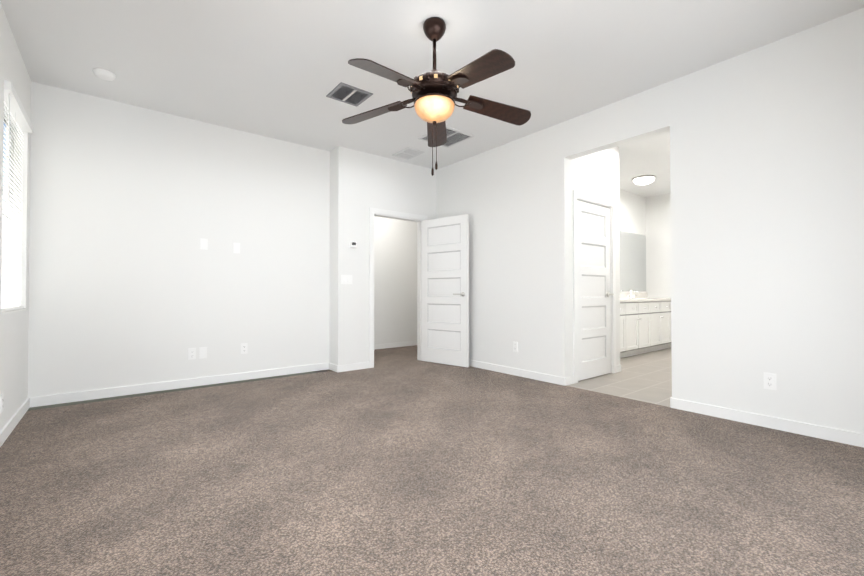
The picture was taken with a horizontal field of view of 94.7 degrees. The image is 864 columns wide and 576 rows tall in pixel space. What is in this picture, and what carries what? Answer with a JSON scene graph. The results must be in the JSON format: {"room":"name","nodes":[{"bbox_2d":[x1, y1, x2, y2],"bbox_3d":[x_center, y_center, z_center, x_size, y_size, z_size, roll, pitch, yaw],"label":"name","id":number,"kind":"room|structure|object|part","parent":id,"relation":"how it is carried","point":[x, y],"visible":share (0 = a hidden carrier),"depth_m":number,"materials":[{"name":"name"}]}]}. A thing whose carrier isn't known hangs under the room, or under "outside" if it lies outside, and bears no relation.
{"room":"empty bedroom","nodes":[
{"label":"empty bedroom","id":0,"kind":"room"},
{"bbox_2d":[0,2,30,430],"bbox_3d":[-1.755,-0.396,1.215,0.120,2.740,5.590,1,-1,-39],"label":"wall","id":1,"kind":"structure","parent":0,"point":[14,328],"depth_m":2.92,"materials":[{"name":"white paint"}]},
{"bbox_2d":[0,393,3,413],"bbox_3d":[-2.738,0.734,2.536,0.008,0.115,0.070,1,-1,-39],"label":"electrical outlet","id":2,"kind":"object","parent":1,"relation":"attached to","point":[1,402],"visible":1,"depth_m":2.52,"materials":[{"name":"white plastic"}]},
{"bbox_2d":[1,110,25,314],"bbox_3d":[-3.052,-0.577,2.844,0.116,1.500,0.890,1,-1,-39],"label":"window","id":3,"kind":"structure","parent":1,"relation":"in","point":[5,173],"depth_m":3.07,"materials":[{"name":"white"}]},
{"bbox_2d":[1,80,32,311],"bbox_3d":[-3.019,-0.583,2.870,0.093,1.484,0.882,1,-1,-39],"label":"window blinds","id":4,"kind":"object","parent":3,"relation":"attached to","point":[16,113],"visible":1,"depth_m":2.87,"materials":[{"name":"white plastic"}]},
{"bbox_2d":[0,397,31,446],"bbox_3d":[-1.703,0.934,1.242,0.013,0.082,5.350,1,-1,-39],"label":"baseboard","id":5,"kind":"structure","parent":1,"relation":"attached to","point":[11,424],"depth_m":2.82,"materials":[{"name":"white wood"}]},
{"bbox_2d":[28,81,329,397],"bbox_3d":[-2.371,-0.362,4.224,2.674,2.740,0.120,1,-1,-39],"label":"wall","id":6,"kind":"structure","parent":0,"point":[131,282],"depth_m":3.93,"materials":[{"name":"white paint"}]},
{"bbox_2d":[32,363,331,406],"bbox_3d":[-2.317,0.967,4.166,2.644,0.082,0.013,1,-1,-39],"label":"baseboard","id":7,"kind":"structure","parent":6,"relation":"attached to","point":[168,385],"depth_m":3.93,"materials":[{"name":"white wood"}]},
{"bbox_2d":[188,348,195,359],"bbox_3d":[-2.450,0.671,4.066,0.070,0.115,0.008,1,-1,-39],"label":"electrical outlet","id":8,"kind":"object","parent":6,"relation":"attached to","point":[191,353],"visible":1,"depth_m":4.06,"materials":[{"name":"white plastic"}]},
{"bbox_2d":[199,347,206,358],"bbox_3d":[-2.373,0.672,4.129,0.070,0.115,0.006,1,-1,-39],"label":"electrical outlet","id":9,"kind":"object","parent":6,"relation":"attached to","point":[202,352],"visible":1,"depth_m":4.12,"materials":[{"name":"white plastic"}]},
{"bbox_2d":[200,238,207,249],"bbox_3d":[-2.373,-0.458,4.142,0.070,0.115,0.006,1,-1,-39],"label":"switch plate","id":10,"kind":"object","parent":6,"relation":"attached to","point":[203,244],"visible":1,"depth_m":4.14,"materials":[{"name":"white plastic"}]},
{"bbox_2d":[233,243,239,252],"bbox_3d":[-2.128,-0.435,4.337,0.070,0.115,0.006,1,-1,-39],"label":"switch plate","id":11,"kind":"object","parent":6,"relation":"attached to","point":[236,247],"visible":1,"depth_m":4.33,"materials":[{"name":"white plastic"}]},
{"bbox_2d":[241,343,247,353],"bbox_3d":[-2.063,0.665,4.375,0.070,0.115,0.008,1,-1,-39],"label":"electrical outlet","id":12,"kind":"object","parent":6,"relation":"attached to","point":[244,348],"visible":1,"depth_m":4.37,"materials":[{"name":"white plastic"}]},
{"bbox_2d":[329,146,347,364],"bbox_3d":[-1.560,-0.348,5.447,0.120,2.740,1.520,1,-1,-39],"label":"wall","id":13,"kind":"structure","parent":0,"point":[338,255],"depth_m":4.87,"materials":[{"name":"white paint"}]},
{"bbox_2d":[347,148,435,363],"bbox_3d":[-0.479,-0.348,5.415,1.530,2.740,0.120,1,-1,-39],"label":"wall","id":14,"kind":"structure","parent":0,"point":[379,182],"depth_m":5.06,"materials":[{"name":"white paint"}]},
{"bbox_2d":[341,275,351,283],"bbox_3d":[-1.042,-0.104,4.876,0.152,0.115,0.014,1,-1,-39],"label":"light switch","id":15,"kind":"object","parent":14,"relation":"attached to","point":[346,279],"visible":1,"depth_m":4.88,"materials":[{"name":"white plastic"}]},
{"bbox_2d":[336,362,368,371],"bbox_3d":[-0.970,0.975,4.924,0.434,0.082,0.013,1,-1,-39],"label":"baseboard","id":16,"kind":"structure","parent":14,"relation":"attached to","point":[363,365],"depth_m":4.91,"materials":[{"name":"white wood"}]},
{"bbox_2d":[350,241,356,247],"bbox_3d":[-0.972,-0.540,4.932,0.090,0.080,0.022,1,-1,-39],"label":"thermostat","id":17,"kind":"object","parent":14,"relation":"attached to","point":[353,244],"visible":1,"depth_m":4.92,"materials":[{"name":"white plastic"}]},
{"bbox_2d":[369,207,426,367],"bbox_3d":[-0.476,-0.002,5.414,0.936,2.047,0.148,1,-1,-39],"label":"door frame","id":18,"kind":"structure","parent":14,"relation":"attached to","point":[373,212],"depth_m":5.25,"materials":[{"name":"white wood"}]},
{"bbox_2d":[421,214,468,366],"bbox_3d":[0.161,0.035,5.339,0.780,1.955,0.167,-1,-1,39],"label":"door","id":19,"kind":"structure","parent":14,"relation":"in","point":[445,295],"depth_m":5.31,"materials":[{"name":"painted wood"},{"name":"nickel"}]},
{"bbox_2d":[374,216,416,344],"bbox_3d":[-0.970,-0.333,6.815,2.510,2.740,0.120,1,-1,-39],"label":"wall","id":20,"kind":"structure","parent":0,"point":[395,280],"depth_m":6.98,"materials":[{"name":"white paint"}]},
{"bbox_2d":[374,341,416,348],"bbox_3d":[-0.976,0.995,6.711,2.390,0.082,0.013,1,-1,-39],"label":"baseboard","id":21,"kind":"structure","parent":20,"relation":"attached to","point":[409,343],"depth_m":6.96,"materials":[{"name":"white wood"}]},
{"bbox_2d":[0,345,863,575],"bbox_3d":[-0.042,1.048,3.304,5.424,0.100,6.740,1,-1,-39],"label":"floor carpet","id":22,"kind":"object","parent":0,"point":[399,461],"visible":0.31,"depth_m":1.98,"materials":[{"name":"brown carpet"}]},
{"bbox_2d":[0,0,863,197],"bbox_3d":[1.188,-1.791,4.319,8.574,0.120,6.740,1,-1,-39],"label":"ceiling","id":23,"kind":"structure","parent":0,"point":[278,69],"depth_m":2.96,"materials":[{"name":"white paint"}]},
{"bbox_2d":[93,68,115,80],"bbox_3d":[-2.657,-1.725,3.230,0.144,0.036,0.144,1,-1,-39],"label":"smoke detector","id":24,"kind":"object","parent":23,"relation":"attached to","point":[103,74],"visible":1,"depth_m":3.20,"materials":[{"name":"white plastic"}]},
{"bbox_2d":[326,82,372,106],"bbox_3d":[-0.743,-1.734,3.582,0.310,0.010,0.300,1,-1,-39],"label":"ceiling vent","id":25,"kind":"object","parent":23,"relation":"in","point":[348,94],"visible":0.98,"depth_m":3.58,"materials":[{"name":"grey metal"}]},
{"bbox_2d":[392,147,424,159],"bbox_3d":[-0.307,-1.717,5.095,0.260,0.010,0.360,1,-1,-39],"label":"ceiling vent","id":26,"kind":"object","parent":23,"relation":"in","point":[407,153],"visible":1,"depth_m":5.08,"materials":[{"name":"white metal"}]},
{"bbox_2d":[342,17,530,175],"bbox_3d":[0.028,-1.257,2.593,1.328,0.986,1.306,1,-1,-39],"label":"fan","id":27,"kind":"object","parent":23,"relation":"hanging from","point":[434,91],"visible":1,"depth_m":2.56,"materials":[{"name":"brown wood"}]},
{"bbox_3d":[0.017,-1.147,2.633,0.268,0.142,0.268,1,-1,-39],"label":"lamp shade","id":28,"kind":"part","parent":27,"relation":"part of","materials":[{"name":"white glass"}]},
{"bbox_2d":[418,126,474,147],"bbox_3d":[0.160,-1.723,4.559,0.460,0.010,0.460,1,-1,-39],"label":"ceiling vent","id":29,"kind":"object","parent":23,"relation":"in","point":[454,136],"visible":0.54,"depth_m":4.55,"materials":[{"name":"white metal"}]},
{"bbox_2d":[632,175,655,184],"bbox_3d":[3.295,-1.660,6.193,0.330,0.100,0.330,1,-1,-39],"label":"light","id":30,"kind":"object","parent":23,"relation":"attached to","point":[644,180],"visible":1,"depth_m":6.10,"materials":[{"name":"white glass"}]},
{"bbox_2d":[571,147,614,375],"bbox_3d":[1.793,-0.358,4.543,0.930,2.740,0.120,1,-1,-39],"label":"wall","id":31,"kind":"structure","parent":0,"point":[596,174],"depth_m":4.48,"materials":[{"name":"white paint"}]},
{"bbox_2d":[573,190,615,382],"bbox_3d":[1.812,-0.012,4.546,0.894,2.047,0.134,1,-1,-39],"label":"door frame","id":32,"kind":"structure","parent":31,"relation":"attached to","point":[577,195],"depth_m":4.50,"materials":[{"name":"white wood"}]},
{"bbox_2d":[577,200,613,380],"bbox_3d":[1.826,0.026,4.524,0.738,1.955,0.167,1,-1,-39],"label":"bathroom door","id":33,"kind":"structure","parent":31,"relation":"in","point":[594,302],"depth_m":4.52,"materials":[{"name":"painted wood"},{"name":"nickel"}]},
{"bbox_2d":[615,147,622,364],"bbox_3d":[1.951,-0.351,5.194,0.130,2.740,0.940,1,-1,-39],"label":"wall","id":34,"kind":"structure","parent":0,"point":[618,192],"depth_m":4.84,"materials":[{"name":"white paint"}]},
{"bbox_2d":[567,348,671,406],"bbox_3d":[3.090,1.072,5.371,4.250,0.099,2.320,1,-1,-39],"label":"floor","id":35,"kind":"structure","parent":0,"point":[645,377],"depth_m":4.35,"materials":[{"name":"beige tile"}]},
{"bbox_2d":[620,302,670,357],"bbox_3d":[3.097,0.622,6.332,2.797,0.819,0.588,1,-1,-39],"label":"bathroom vanity","id":36,"kind":"object","parent":35,"relation":"on","point":[645,323],"depth_m":6.15,"materials":[{"name":"white wood"}]},
{"bbox_2d":[620,298,670,301],"bbox_3d":[3.088,0.192,6.337,2.812,0.041,0.576,1,-1,-39],"label":"countertop","id":37,"kind":"structure","parent":36,"relation":"on","point":[621,299],"depth_m":6.34,"materials":[{"name":"white stone"}]},
{"bbox_2d":[623,190,646,292],"bbox_3d":[2.450,-0.339,6.284,4.130,2.740,0.120,1,-1,-39],"label":"wall","id":38,"kind":"structure","parent":0,"point":[634,206],"depth_m":7.20,"materials":[{"name":"white paint"}]},
{"bbox_2d":[620,231,645,290],"bbox_3d":[2.927,-0.468,6.582,2.726,1.035,0.007,1,-1,-39],"label":"bathroom mirror","id":39,"kind":"object","parent":38,"relation":"attached to","point":[632,261],"visible":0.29,"depth_m":7.09,"materials":[{"name":"clear glass"}]},
{"bbox_2d":[620,294,647,297],"bbox_3d":[2.914,0.125,6.555,2.812,0.099,0.020,1,-1,-39],"label":"backsplash","id":40,"kind":"structure","parent":38,"relation":"attached to","point":[621,295],"depth_m":7.05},
{"bbox_2d":[436,8,863,433],"bbox_3d":[1.738,-0.367,3.770,0.120,2.740,5.220,1,-1,-39],"label":"wall","id":41,"kind":"structure","parent":0,"point":[767,197],"depth_m":3.00,"materials":[{"name":"white paint"}]},
{"bbox_2d":[513,342,517,351],"bbox_3d":[0.967,0.683,4.620,0.008,0.115,0.070,1,-1,-39],"label":"electrical outlet","id":42,"kind":"object","parent":41,"relation":"attached to","point":[515,346],"visible":1,"depth_m":4.62,"materials":[{"name":"white plastic"}]},
{"bbox_2d":[469,360,567,385],"bbox_3d":[0.716,0.975,4.927,0.013,0.082,2.113,1,-1,-39],"label":"baseboard","id":43,"kind":"structure","parent":41,"relation":"attached to","point":[559,380],"depth_m":4.54,"materials":[{"name":"white wood"}]},
{"bbox_2d":[670,397,863,447],"bbox_3d":[2.606,0.949,2.562,0.013,0.082,1.973,1,-1,-39],"label":"baseboard","id":44,"kind":"structure","parent":41,"relation":"attached to","point":[827,433],"depth_m":2.80,"materials":[{"name":"white wood"}]},
{"bbox_2d":[764,372,775,389],"bbox_3d":[2.399,0.663,2.828,0.008,0.115,0.070,1,-1,-39],"label":"electrical outlet","id":45,"kind":"object","parent":41,"relation":"attached to","point":[769,380],"visible":1,"depth_m":2.83,"materials":[{"name":"white plastic"}]},
{"bbox_2d":[647,193,670,297],"bbox_3d":[4.697,-0.334,6.684,0.120,2.740,2.040,1,-1,-39],"label":"wall","id":46,"kind":"structure","parent":0,"point":[659,206],"depth_m":7.28,"materials":[{"name":"white paint"}]}
]}

